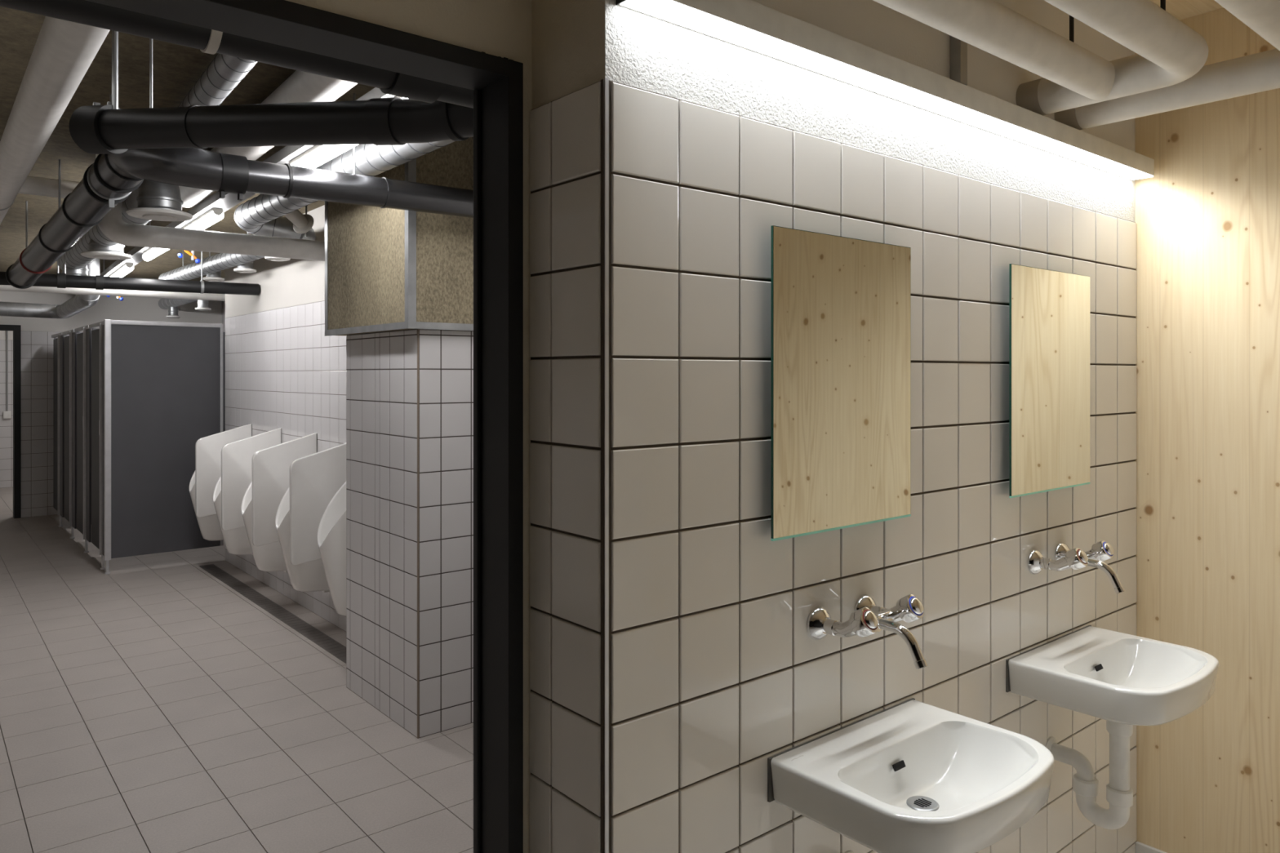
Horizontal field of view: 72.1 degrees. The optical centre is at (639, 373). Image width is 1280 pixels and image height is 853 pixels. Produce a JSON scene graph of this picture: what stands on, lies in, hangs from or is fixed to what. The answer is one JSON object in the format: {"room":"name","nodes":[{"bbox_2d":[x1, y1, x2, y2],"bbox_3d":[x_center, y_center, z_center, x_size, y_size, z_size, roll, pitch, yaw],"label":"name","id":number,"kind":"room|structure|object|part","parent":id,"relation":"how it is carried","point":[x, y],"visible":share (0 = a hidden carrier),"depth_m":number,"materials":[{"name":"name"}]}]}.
{"room":"public restroom","nodes":[
{"label":"public restroom","id":0,"kind":"room"},
{"bbox_2d":[0,339,13,488],"bbox_3d":[-7.879,0.554,12.952,2.550,2.048,0.008,0,0,-40],"label":"wall","id":1,"kind":"structure","parent":0,"point":[6,424],"depth_m":12.19,"materials":[{"name":"white tile"}]},
{"bbox_2d":[3,330,11,418],"bbox_3d":[-8.768,-0.052,12.184,0.090,1.340,0.038,0,0,-40],"label":"light switch","id":2,"kind":"object","parent":1,"relation":"attached to","point":[6,415],"visible":0.91,"depth_m":12.18,"materials":[{"name":"white plastic"}]},
{"bbox_2d":[0,330,13,340],"bbox_3d":[-4.568,0.247,6.899,5.400,2.662,13.750,0,0,-40],"label":"wall","id":3,"kind":"structure","parent":0,"point":[2,333],"depth_m":12.19,"materials":[{"name":"white tile"}]},
{"bbox_2d":[0,290,222,517],"bbox_3d":[-6.973,0.247,9.556,4.900,2.662,0.128,0,0,-40],"label":"wall","id":4,"kind":"structure","parent":0,"point":[37,347],"depth_m":9.77,"materials":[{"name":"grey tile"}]},
{"bbox_2d":[0,324,21,518],"bbox_3d":[-7.324,0.523,9.263,1.305,2.110,0.150,0,0,-40],"label":"door frame","id":5,"kind":"structure","parent":4,"relation":"in","point":[16,329],"depth_m":9.60,"materials":[{"name":"black metal"}]},
{"bbox_2d":[222,301,225,332],"bbox_3d":[-3.954,0.247,9.523,0.100,2.662,3.800,0,0,-40],"label":"wall","id":6,"kind":"structure","parent":0,"point":[223,302],"depth_m":10.88,"materials":[{"name":"white tile"}]},
{"bbox_2d":[0,487,473,852],"bbox_3d":[-4.800,1.582,6.729,4.746,0.008,13.644,0,0,-40],"label":"floor","id":7,"kind":"structure","parent":0,"point":[148,704],"depth_m":3.92,"materials":[{"name":"tile"}]},
{"bbox_2d":[51,332,64,526],"bbox_3d":[-5.457,0.578,9.823,1.807,2.000,0.836,0,0,-40],"label":"partition","id":8,"kind":"object","parent":7,"relation":"on","point":[58,343],"visible":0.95,"depth_m":9.07,"materials":[{"name":"grey laminate"}]},
{"bbox_3d":[-6.178,0.540,9.341,0.026,1.825,0.595,0,0,-40],"label":"door","id":9,"kind":"part","parent":8,"relation":"part of","materials":[{"name":"grey laminate"}]},
{"bbox_3d":[-6.130,-0.407,9.264,0.032,0.030,0.836,0,0,-40],"label":"rail","id":10,"kind":"part","parent":8,"relation":"part of","materials":[{"name":"metal"}]},
{"bbox_2d":[62,328,76,538],"bbox_3d":[-4.907,0.578,9.162,1.807,2.000,0.836,0,0,-40],"label":"partition","id":11,"kind":"object","parent":7,"relation":"on","point":[70,341],"visible":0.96,"depth_m":8.40,"materials":[{"name":"grey laminate"}]},
{"bbox_3d":[-5.628,0.540,8.680,0.026,1.825,0.595,0,0,-40],"label":"door","id":12,"kind":"part","parent":11,"relation":"part of","materials":[{"name":"grey laminate"}]},
{"bbox_3d":[-5.580,-0.407,8.602,0.032,0.030,0.836,0,0,-40],"label":"rail","id":13,"kind":"part","parent":11,"relation":"part of","materials":[{"name":"metal"}]},
{"bbox_2d":[74,324,92,552],"bbox_3d":[-4.357,0.578,8.501,1.807,2.000,0.836,0,0,-40],"label":"partition","id":14,"kind":"object","parent":7,"relation":"on","point":[83,339],"visible":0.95,"depth_m":7.75,"materials":[{"name":"grey laminate"}]},
{"bbox_3d":[-5.078,0.540,8.019,0.026,1.825,0.595,0,0,-40],"label":"door","id":15,"kind":"part","parent":14,"relation":"part of","materials":[{"name":"grey laminate"}]},
{"bbox_3d":[-5.030,-0.407,7.941,0.032,0.030,0.836,0,0,-40],"label":"rail","id":16,"kind":"part","parent":14,"relation":"part of","materials":[{"name":"metal"}]},
{"bbox_2d":[88,320,225,569],"bbox_3d":[-3.807,0.578,7.840,1.807,2.000,0.836,0,0,-40],"label":"partition","id":17,"kind":"object","parent":7,"relation":"on","point":[97,335],"visible":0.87,"depth_m":7.33,"materials":[{"name":"grey metal"}]},
{"bbox_3d":[-4.528,0.540,7.358,0.026,1.825,0.595,0,0,-40],"label":"door","id":18,"kind":"part","parent":17,"relation":"part of","materials":[{"name":"grey laminate"}]},
{"bbox_3d":[-4.480,-0.407,7.280,0.032,0.030,0.836,0,0,-40],"label":"rail","id":19,"kind":"part","parent":17,"relation":"part of","materials":[{"name":"metal"}]},
{"bbox_2d":[103,319,222,574],"bbox_3d":[-3.883,0.576,7.202,0.870,2.005,0.044,0,0,-40],"label":"panel","id":20,"kind":"object","parent":7,"relation":"on","point":[163,380],"visible":0.96,"depth_m":7.15,"materials":[{"name":"grey laminate"}]},
{"bbox_3d":[-4.201,0.521,6.938,0.044,1.897,0.044,0,0,-40],"label":"corner post","id":21,"kind":"part","parent":20,"relation":"part of","materials":[{"name":"metal"}]},
{"bbox_3d":[-3.875,-0.408,7.209,0.804,0.033,0.028,0,0,-40],"label":"rail","id":22,"kind":"part","parent":20,"relation":"part of","materials":[{"name":"metal"}]},
{"bbox_3d":[-3.557,0.517,7.473,0.022,1.885,0.028,0,0,-40],"label":"wall rail","id":23,"kind":"part","parent":20,"relation":"part of","materials":[{"name":"metal"}]},
{"bbox_2d":[198,564,346,663],"bbox_3d":[-2.215,1.579,5.611,0.110,0.006,4.260,0,0,-40],"label":"channel","id":24,"kind":"object","parent":7,"relation":"on","point":[322,640],"visible":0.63,"depth_m":5.76,"materials":[{"name":"grey metal"}]},
{"bbox_2d":[225,204,346,631],"bbox_3d":[-0.986,0.247,5.294,1.145,2.662,6.500,0,0,-40],"label":"wall","id":25,"kind":"structure","parent":0,"point":[282,371],"depth_m":6.21,"materials":[{"name":"white tile"}]},
{"bbox_2d":[189,471,223,541],"bbox_3d":[-3.393,0.921,7.011,0.360,0.837,0.344,0,0,-40],"label":"urinal","id":26,"kind":"object","parent":25,"relation":"attached to","point":[209,526],"visible":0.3,"depth_m":6.92,"materials":[{"name":"white ceramic"}]},
{"bbox_2d":[195,423,252,517],"bbox_3d":[-3.183,0.736,6.730,0.399,0.696,0.040,0,0,-40],"label":"divider","id":27,"kind":"object","parent":25,"relation":"attached to","point":[208,448],"visible":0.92,"depth_m":6.65,"materials":[{"name":"white ceramic"}]},
{"bbox_2d":[213,475,253,555],"bbox_3d":[-2.940,0.921,6.467,0.360,0.837,0.344,0,0,-40],"label":"urinal","id":28,"kind":"object","parent":25,"relation":"attached to","point":[236,540],"visible":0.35,"depth_m":6.38,"materials":[{"name":"white ceramic"}]},
{"bbox_2d":[221,427,281,530],"bbox_3d":[-2.730,0.736,6.185,0.399,0.696,0.040,0,0,-40],"label":"divider","id":29,"kind":"object","parent":25,"relation":"attached to","point":[236,456],"visible":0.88,"depth_m":6.11,"materials":[{"name":"white ceramic"}]},
{"bbox_2d":[241,480,287,572],"bbox_3d":[-2.488,0.921,5.923,0.360,0.837,0.344,0,0,-40],"label":"urinal","id":30,"kind":"object","parent":25,"relation":"attached to","point":[268,557],"visible":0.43,"depth_m":5.83,"materials":[{"name":"white ceramic"}]},
{"bbox_2d":[252,432,317,546],"bbox_3d":[-2.276,0.736,5.639,0.399,0.696,0.040,0,0,-40],"label":"divider","id":31,"kind":"object","parent":25,"relation":"attached to","point":[271,465],"visible":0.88,"depth_m":5.57,"materials":[{"name":"white ceramic"}]},
{"bbox_2d":[275,487,329,592],"bbox_3d":[-2.035,0.921,5.380,0.360,0.837,0.344,0,0,-40],"label":"urinal","id":32,"kind":"object","parent":25,"relation":"attached to","point":[310,576],"visible":0.32,"depth_m":5.29,"materials":[{"name":"white ceramic"}]},
{"bbox_2d":[289,443,346,564],"bbox_3d":[-1.822,0.736,5.094,0.399,0.696,0.040,0,0,-40],"label":"divider","id":33,"kind":"object","parent":25,"relation":"attached to","point":[315,478],"visible":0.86,"depth_m":5.03,"materials":[{"name":"white ceramic"}]},
{"bbox_2d":[317,481,346,616],"bbox_3d":[-1.583,0.921,4.836,0.360,0.837,0.344,0,0,-40],"label":"urinal","id":34,"kind":"object","parent":25,"relation":"attached to","point":[331,533],"visible":0.39,"depth_m":4.72,"materials":[{"name":"white ceramic"}]},
{"bbox_2d":[354,328,457,334],"bbox_3d":[-1.076,0.691,4.238,0.364,1.775,0.802,0,0,-40],"label":"wall","id":35,"kind":"structure","parent":0,"point":[410,329],"depth_m":4.01,"materials":[{"name":"white tile"}]},
{"bbox_2d":[417,328,418,738],"bbox_3d":[-0.961,0.692,3.806,0.007,1.772,0.007,0,0,-40],"label":"trim","id":36,"kind":"structure","parent":35,"relation":"attached to","point":[417,329],"depth_m":3.80,"materials":[{"name":"silver metal"}]},
{"bbox_2d":[346,328,473,737],"bbox_3d":[-1.056,0.692,4.249,0.425,1.772,0.810,0,0,-40],"label":"wall pillar","id":37,"kind":"structure","parent":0,"point":[381,367],"depth_m":3.94,"materials":[{"name":"white tile"}]},
{"bbox_2d":[324,136,473,336],"bbox_3d":[-1.130,-0.637,4.237,0.426,0.890,0.975,0,0,-40],"label":"duct boxing","id":38,"kind":"object","parent":37,"relation":"on","point":[387,269],"visible":0.67,"depth_m":3.89,"materials":[{"name":"brown wood"}]},
{"bbox_2d":[529,0,639,852],"bbox_3d":[-0.099,0.251,1.535,0.089,2.655,0.217,0,0,-40],"label":"wall","id":39,"kind":"structure","parent":0,"point":[565,131],"depth_m":1.50,"materials":[{"name":"tile"}]},
{"bbox_2d":[285,0,532,852],"bbox_3d":[-1.530,0.251,0.549,3.550,2.655,0.098,0,0,-40],"label":"doorway","id":40,"kind":"structure","parent":39,"relation":"in","point":[503,28],"depth_m":1.57,"materials":[{"name":"paint"}]},
{"bbox_2d":[86,0,523,852],"bbox_3d":[-0.678,0.509,1.257,1.126,2.138,0.113,0,0,-40],"label":"door frame","id":41,"kind":"structure","parent":40,"relation":"attached to","point":[496,82],"depth_m":1.57,"materials":[{"name":"black metal"}]},
{"bbox_2d":[0,0,1223,281],"bbox_3d":[-3.884,-1.131,5.452,6.200,0.107,16.850,0,0,-40],"label":"ceiling","id":42,"kind":"structure","parent":0,"point":[176,68],"depth_m":3.38,"materials":[{"name":"wood"}]},
{"bbox_2d":[17,175,79,198],"bbox_3d":[-3.950,-1.013,3.998,2.440,0.142,0.096,0,0,-40],"label":"pipe","id":43,"kind":"object","parent":42,"relation":"hanging from","point":[33,185],"visible":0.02,"depth_m":4.63,"materials":[{"name":"plastic"}]},
{"bbox_2d":[0,258,99,318],"bbox_3d":[-5.554,-0.825,8.067,0.842,0.518,2.456,0,0,-40],"label":"ventilation duct","id":44,"kind":"object","parent":42,"relation":"hanging from","point":[77,304],"visible":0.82,"depth_m":8.80,"materials":[{"name":"metal"}]},
{"bbox_2d":[0,16,109,224],"bbox_3d":[-2.430,-0.918,3.409,0.126,0.332,5.450,0,0,-40],"label":"pipe","id":45,"kind":"object","parent":42,"relation":"hanging from","point":[64,51],"visible":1,"depth_m":2.41,"materials":[{"name":"plastic"}]},
{"bbox_2d":[5,94,143,288],"bbox_3d":[-2.894,-0.818,4.402,0.177,0.531,3.636,0,0,-41],"label":"drain pipe","id":46,"kind":"object","parent":42,"relation":"hanging from","point":[103,185],"visible":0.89,"depth_m":3.85,"materials":[{"name":"black plastic"}]},
{"bbox_3d":[-3.846,-0.901,5.515,0.010,0.366,0.010,0,0,-40],"label":"hanger rod","id":47,"kind":"part","parent":46,"relation":"part of","materials":[{"name":"metal"}]},
{"bbox_3d":[-2.937,-0.928,4.450,0.010,0.312,0.010,0,0,-40],"label":"hanger rod","id":48,"kind":"part","parent":46,"relation":"part of","materials":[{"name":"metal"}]},
{"bbox_2d":[0,252,225,301],"bbox_3d":[-4.754,-0.853,6.724,4.690,0.462,0.066,0,0,-40],"label":"pipe","id":49,"kind":"object","parent":42,"relation":"hanging from","point":[148,294],"visible":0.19,"depth_m":7.14,"materials":[{"name":"white plastic"}]},
{"bbox_2d":[106,259,123,301],"bbox_3d":[-4.977,-0.889,8.339,0.141,0.391,0.036,0,0,-40],"label":"shutoff valve","id":50,"kind":"object","parent":42,"relation":"hanging from","point":[121,299],"visible":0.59,"depth_m":8.36,"materials":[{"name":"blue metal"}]},
{"bbox_2d":[57,179,180,269],"bbox_3d":[-3.232,-0.909,5.321,0.178,0.349,3.486,0,0,-39],"label":"ventilation duct","id":51,"kind":"object","parent":42,"relation":"hanging from","point":[74,260],"visible":0.29,"depth_m":5.06,"materials":[{"name":"metal"}]},
{"bbox_2d":[61,263,88,275],"bbox_3d":[-4.172,-0.755,6.493,0.240,0.130,0.240,0,0,-40],"label":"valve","id":52,"kind":"object","parent":51,"relation":"attached to","point":[69,271],"visible":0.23,"depth_m":6.43,"materials":[{"name":"metal"}]},
{"bbox_2d":[80,238,132,259],"bbox_3d":[-3.241,-0.760,5.343,0.270,0.120,0.270,0,0,-40],"label":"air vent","id":53,"kind":"object","parent":51,"relation":"attached to","point":[96,251],"visible":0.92,"depth_m":5.27,"materials":[{"name":"metal"}]},
{"bbox_2d":[125,191,192,221],"bbox_3d":[-2.197,-0.765,4.026,0.270,0.110,0.270,0,0,-40],"label":"air vent","id":54,"kind":"object","parent":51,"relation":"attached to","point":[159,206],"visible":1,"depth_m":3.96,"materials":[{"name":"metal"}]},
{"bbox_2d":[0,251,259,295],"bbox_3d":[-3.588,-0.833,6.225,1.653,0.501,0.102,0,0,-34],"label":"drain pipe","id":55,"kind":"object","parent":42,"relation":"hanging from","point":[59,280],"visible":0.94,"depth_m":6.21,"materials":[{"name":"black plastic"}]},
{"bbox_3d":[-3.923,-0.877,5.998,0.010,0.414,0.010,0,0,-40],"label":"hanger rod","id":56,"kind":"part","parent":55,"relation":"part of","materials":[{"name":"metal"}]},
{"bbox_3d":[-3.226,-0.882,6.474,0.010,0.404,0.010,0,0,-40],"label":"hanger rod","id":57,"kind":"part","parent":55,"relation":"part of","materials":[{"name":"metal"}]},
{"bbox_2d":[142,247,168,261],"bbox_3d":[-3.243,-0.823,5.939,0.060,0.085,0.917,0,0,-39],"label":"tube light","id":58,"kind":"object","parent":42,"relation":"attached to","point":[151,253],"depth_m":6.05,"materials":[{"name":"white plastic"}]},
{"bbox_2d":[177,250,200,263],"bbox_3d":[-3.082,-0.921,6.013,0.141,0.326,0.036,0,0,-40],"label":"shutoff valve","id":59,"kind":"object","parent":42,"relation":"attached to","point":[193,257],"visible":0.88,"depth_m":6.03,"materials":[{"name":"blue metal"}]},
{"bbox_3d":[-3.041,-0.775,6.047,0.034,0.034,0.036,0,0,-40],"label":"handle","id":60,"kind":"part","parent":59,"relation":"part of","materials":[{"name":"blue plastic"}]},
{"bbox_2d":[158,277,225,309],"bbox_3d":[-4.520,-0.840,9.078,0.144,0.144,3.740,0,0,-39],"label":"spiral duct","id":61,"kind":"object","parent":42,"relation":"hanging from","point":[164,304],"visible":0.18,"depth_m":9.96,"materials":[{"name":"metal"}]},
{"bbox_2d":[165,306,180,318],"bbox_3d":[-5.412,-0.722,10.197,0.150,0.157,0.150,0,0,-40],"label":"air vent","id":62,"kind":"object","parent":61,"relation":"attached to","point":[172,311],"visible":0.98,"depth_m":10.15,"materials":[{"name":"metal"}]},
{"bbox_2d":[195,299,211,311],"bbox_3d":[-4.459,-0.722,8.973,0.150,0.157,0.150,0,0,-40],"label":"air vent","id":63,"kind":"object","parent":61,"relation":"attached to","point":[202,305],"visible":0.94,"depth_m":8.93,"materials":[{"name":"metal"}]},
{"bbox_2d":[95,154,324,261],"bbox_3d":[-2.110,-0.860,4.692,1.358,0.449,0.110,0,0,-38],"label":"pipe","id":64,"kind":"object","parent":42,"relation":"hanging from","point":[112,225],"visible":0.77,"depth_m":4.54,"materials":[{"name":"plastic"}]},
{"bbox_3d":[-1.855,-0.922,4.889,0.010,0.324,0.010,0,0,-40],"label":"hanger rod","id":65,"kind":"part","parent":64,"relation":"part of","materials":[{"name":"metal"}]},
{"bbox_2d":[158,232,264,280],"bbox_3d":[-3.334,-0.933,6.852,0.128,0.303,3.001,0,0,-40],"label":"spiral duct","id":66,"kind":"object","parent":42,"relation":"hanging from","point":[220,261],"visible":0.7,"depth_m":6.76,"materials":[{"name":"metal"}]},
{"bbox_2d":[203,271,224,281],"bbox_3d":[-3.397,-0.780,7.008,0.156,0.088,0.156,0,0,-40],"label":"valve","id":67,"kind":"object","parent":66,"relation":"attached to","point":[214,277],"visible":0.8,"depth_m":6.97,"materials":[{"name":"metal"}]},
{"bbox_2d":[233,261,257,273],"bbox_3d":[-2.883,-0.780,6.421,0.156,0.088,0.156,0,0,-40],"label":"valve","id":68,"kind":"object","parent":66,"relation":"attached to","point":[246,268],"visible":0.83,"depth_m":6.38,"materials":[{"name":"metal"}]},
{"bbox_2d":[178,53,257,106],"bbox_3d":[-1.546,-1.017,3.143,0.108,0.134,3.896,0,0,-37],"label":"spiral duct","id":69,"kind":"object","parent":42,"relation":"hanging from","point":[224,73],"visible":0.19,"depth_m":2.90,"materials":[{"name":"metal"}]},
{"bbox_2d":[75,87,395,295],"bbox_3d":[-3.193,-0.964,5.904,0.161,0.239,10.248,0,0,-38],"label":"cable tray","id":70,"kind":"object","parent":42,"relation":"hanging from","point":[287,153],"visible":0.14,"depth_m":4.55,"materials":[{"name":"metal"}]},
{"bbox_2d":[108,262,133,277],"bbox_3d":[-4.891,-0.833,8.061,0.060,0.096,2.953,0,0,-37],"label":"tube light","id":71,"kind":"object","parent":70,"relation":"attached to","point":[126,268],"visible":0.36,"depth_m":7.01,"materials":[{"name":"white plastic"}]},
{"bbox_2d":[181,207,223,230],"bbox_3d":[-2.411,-0.834,4.893,0.060,0.087,0.988,0,0,-39],"label":"tube light","id":72,"kind":"object","parent":70,"relation":"attached to","point":[213,215],"depth_m":4.81,"materials":[{"name":"white plastic"}]},
{"bbox_2d":[288,96,407,168],"bbox_3d":[-0.961,-0.859,3.071,0.060,0.078,1.550,0,0,-39],"label":"tube light","id":73,"kind":"object","parent":70,"relation":"attached to","point":[316,156],"visible":0.2,"depth_m":3.38,"materials":[{"name":"white plastic"}]},
{"bbox_2d":[0,0,473,108],"bbox_3d":[-0.818,-0.828,1.531,2.700,0.513,0.126,0,0,-40],"label":"drain pipe","id":74,"kind":"object","parent":42,"relation":"hanging from","point":[209,41],"visible":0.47,"depth_m":1.58,"materials":[{"name":"black plastic"}]},
{"bbox_2d":[178,70,357,207],"bbox_3d":[-1.327,-0.998,3.292,0.148,0.173,3.844,0,0,-37],"label":"ceiling light","id":75,"kind":"object","parent":42,"relation":"hanging from","point":[300,86],"visible":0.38,"depth_m":2.99,"materials":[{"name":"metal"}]},
{"bbox_2d":[68,30,473,154],"bbox_3d":[-0.839,-0.832,2.277,1.557,0.503,0.218,0,0,21],"label":"drain pipe","id":76,"kind":"object","parent":42,"relation":"hanging from","point":[96,128],"visible":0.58,"depth_m":2.30,"materials":[{"name":"black plastic"}]},
{"bbox_3d":[-1.480,-0.912,2.480,0.016,0.345,0.015,0,0,-40],"label":"hanger rod","id":77,"kind":"part","parent":76,"relation":"part of","materials":[{"name":"metal"}]},
{"bbox_3d":[-1.360,-0.908,2.447,0.008,0.351,0.008,0,0,-40],"label":"hanger rod","id":78,"kind":"part","parent":76,"relation":"part of","materials":[{"name":"metal"}]},
{"bbox_2d":[110,93,473,217],"bbox_3d":[-1.158,-0.852,3.356,1.474,0.464,0.252,0,0,-33],"label":"drain pipe","id":79,"kind":"object","parent":42,"relation":"hanging from","point":[192,167],"visible":0.75,"depth_m":3.19,"materials":[{"name":"black plastic"}]},
{"bbox_3d":[-1.104,-0.924,3.400,0.010,0.319,0.010,0,0,-40],"label":"hanger rod","id":80,"kind":"part","parent":79,"relation":"part of","materials":[{"name":"metal"}]},
{"bbox_2d":[234,139,454,239],"bbox_3d":[-1.226,-0.911,3.785,0.481,0.345,4.470,0,0,-34],"label":"spiral duct","id":81,"kind":"object","parent":42,"relation":"hanging from","point":[262,215],"visible":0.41,"depth_m":4.25,"materials":[{"name":"metal"}]},
{"bbox_2d":[264,256,290,261],"bbox_3d":[-2.363,-0.780,5.734,0.156,0.088,0.156,0,0,-40],"label":"valve","id":82,"kind":"object","parent":81,"relation":"attached to","point":[273,259],"visible":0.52,"depth_m":5.70,"materials":[{"name":"metal"}]},
{"bbox_2d":[284,209,314,234],"bbox_3d":[-1.793,-0.821,4.568,0.119,0.164,0.239,0,0,5],"label":"outlet","id":83,"kind":"object","parent":81,"relation":"attached to","point":[302,223],"depth_m":4.62,"materials":[{"name":"beige plastic"}]},
{"bbox_2d":[872,0,1208,115],"bbox_3d":[-0.656,-0.874,0.640,4.809,0.406,0.444,0,0,-40],"label":"insulated pipe","id":84,"kind":"object","parent":42,"relation":"hanging from","point":[1169,51],"visible":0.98,"depth_m":1.85,"materials":[{"name":"white plastic"}]},
{"bbox_3d":[1.009,-0.919,2.055,0.010,0.316,0.010,0,0,-40],"label":"hanger rod","id":85,"kind":"part","parent":84,"relation":"part of","materials":[{"name":"black plastic"}]},
{"bbox_3d":[1.125,-0.919,1.892,0.010,0.316,0.010,0,0,-40],"label":"hanger rod","id":86,"kind":"part","parent":84,"relation":"part of","materials":[{"name":"black plastic"}]},
{"bbox_2d":[1053,0,1279,129],"bbox_3d":[-0.511,-0.874,0.631,5.022,0.406,0.644,0,0,-40],"label":"insulated pipe","id":87,"kind":"object","parent":42,"relation":"hanging from","point":[1260,72],"visible":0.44,"depth_m":2.13,"materials":[{"name":"white plastic"}]},
{"bbox_2d":[604,0,1137,852],"bbox_3d":[0.710,0.251,2.169,2.125,2.655,0.173,0,0,-40],"label":"wall","id":88,"kind":"structure","parent":0,"point":[717,671],"depth_m":1.76,"materials":[{"name":"tile"}]},
{"bbox_2d":[600,77,610,852],"bbox_3d":[-0.056,0.550,1.431,0.014,2.056,0.007,0,0,-40],"label":"trim","id":89,"kind":"structure","parent":88,"relation":"attached to","point":[602,81],"depth_m":1.43,"materials":[{"name":"metal"}]},
{"bbox_2d":[770,225,911,541],"bbox_3d":[0.411,0.018,1.791,0.448,0.588,0.029,0,0,-40],"label":"wall mirror","id":90,"kind":"object","parent":88,"relation":"attached to","point":[841,306],"visible":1,"depth_m":1.76,"materials":[{"name":"silver glass"}]},
{"bbox_2d":[806,594,927,669],"bbox_3d":[0.478,0.504,1.737,0.220,0.116,0.198,0,0,-40],"label":"tap","id":91,"kind":"object","parent":88,"relation":"attached to","point":[867,619],"visible":1,"depth_m":1.73,"materials":[{"name":"silver metal"}]},
{"bbox_3d":[0.427,0.474,1.678,0.051,0.056,0.050,0,0,-40],"label":"handle","id":92,"kind":"part","parent":91,"relation":"part of","materials":[{"name":"silver metal"}]},
{"bbox_3d":[0.508,0.522,1.700,0.020,0.077,0.100,0,0,-40],"label":"spout","id":93,"kind":"part","parent":91,"relation":"part of","materials":[{"name":"silver metal"}]},
{"bbox_3d":[0.545,0.474,1.776,0.051,0.056,0.050,0,0,-40],"label":"handle","id":94,"kind":"part","parent":91,"relation":"part of","materials":[{"name":"silver metal"}]},
{"bbox_2d":[616,0,1154,180],"bbox_3d":[0.771,-0.632,2.071,2.052,0.056,0.068,0,0,-40],"label":"wall light","id":95,"kind":"object","parent":88,"relation":"attached to","point":[749,24],"visible":1,"depth_m":1.82,"materials":[{"name":"white plastic"}]},
{"bbox_2d":[767,697,1054,852],"bbox_3d":[0.545,0.956,1.683,0.485,0.452,0.370,0,0,-40],"label":"basin","id":96,"kind":"object","parent":88,"relation":"attached to","point":[911,775],"visible":1,"depth_m":1.68,"materials":[{"name":"white ceramic"}]},
{"bbox_2d":[950,35,967,84],"bbox_3d":[0.756,-0.863,2.085,0.030,0.358,0.028,0,0,-40],"label":"mounting rail","id":97,"kind":"object","parent":88,"relation":"attached to","point":[958,48],"visible":0.46,"depth_m":2.07,"materials":[{"name":"metal"}]},
{"bbox_2d":[1008,263,1090,497],"bbox_3d":[1.094,0.018,2.359,0.448,0.588,0.029,0,0,-40],"label":"wall mirror","id":98,"kind":"object","parent":88,"relation":"attached to","point":[1049,310],"visible":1,"depth_m":2.32,"materials":[{"name":"silver glass"}]},
{"bbox_2d":[1027,540,1124,593],"bbox_3d":[1.169,0.504,2.311,0.220,0.116,0.198,0,0,-40],"label":"tap","id":99,"kind":"object","parent":88,"relation":"attached to","point":[1102,551],"visible":1,"depth_m":2.30,"materials":[{"name":"silver metal"}]},
{"bbox_3d":[1.118,0.474,2.252,0.051,0.056,0.050,0,0,-40],"label":"handle","id":100,"kind":"part","parent":99,"relation":"part of","materials":[{"name":"silver metal"}]},
{"bbox_3d":[1.236,0.474,2.350,0.051,0.056,0.050,0,0,-40],"label":"handle","id":101,"kind":"part","parent":99,"relation":"part of","materials":[{"name":"silver metal"}]},
{"bbox_3d":[1.199,0.522,2.275,0.020,0.077,0.100,0,0,-40],"label":"spout","id":102,"kind":"part","parent":99,"relation":"part of","materials":[{"name":"silver metal"}]},
{"bbox_2d":[1005,625,1218,829],"bbox_3d":[1.236,0.956,2.257,0.485,0.452,0.370,0,0,-40],"label":"basin","id":103,"kind":"object","parent":88,"relation":"attached to","point":[1125,681],"visible":1,"depth_m":2.24,"materials":[{"name":"white ceramic"}]},
{"bbox_3d":[1.155,1.052,2.355,0.042,0.093,0.116,0,0,-40],"label":"outlet arm","id":104,"kind":"part","parent":103,"relation":"part of","materials":[{"name":"white plastic"}]},
{"bbox_3d":[1.238,0.801,2.255,0.483,0.143,0.364,0,0,-40],"label":"bowl","id":105,"kind":"part","parent":103,"relation":"part of","materials":[{"name":"white ceramic"}]},
{"bbox_2d":[1135,8,1279,852],"bbox_3d":[2.470,0.251,1.762,0.100,2.655,3.050,0,0,-40],"label":"wall","id":106,"kind":"structure","parent":0,"point":[1207,219],"depth_m":2.60,"materials":[{"name":"brown wood"}]},
{"bbox_2d":[1135,841,1167,852],"bbox_3d":[2.321,1.525,1.851,0.014,0.106,2.378,0,0,-40],"label":"baseboard","id":107,"kind":"structure","parent":106,"relation":"attached to","point":[1140,847],"depth_m":2.74,"materials":[{"name":"white plastic"}]}
]}

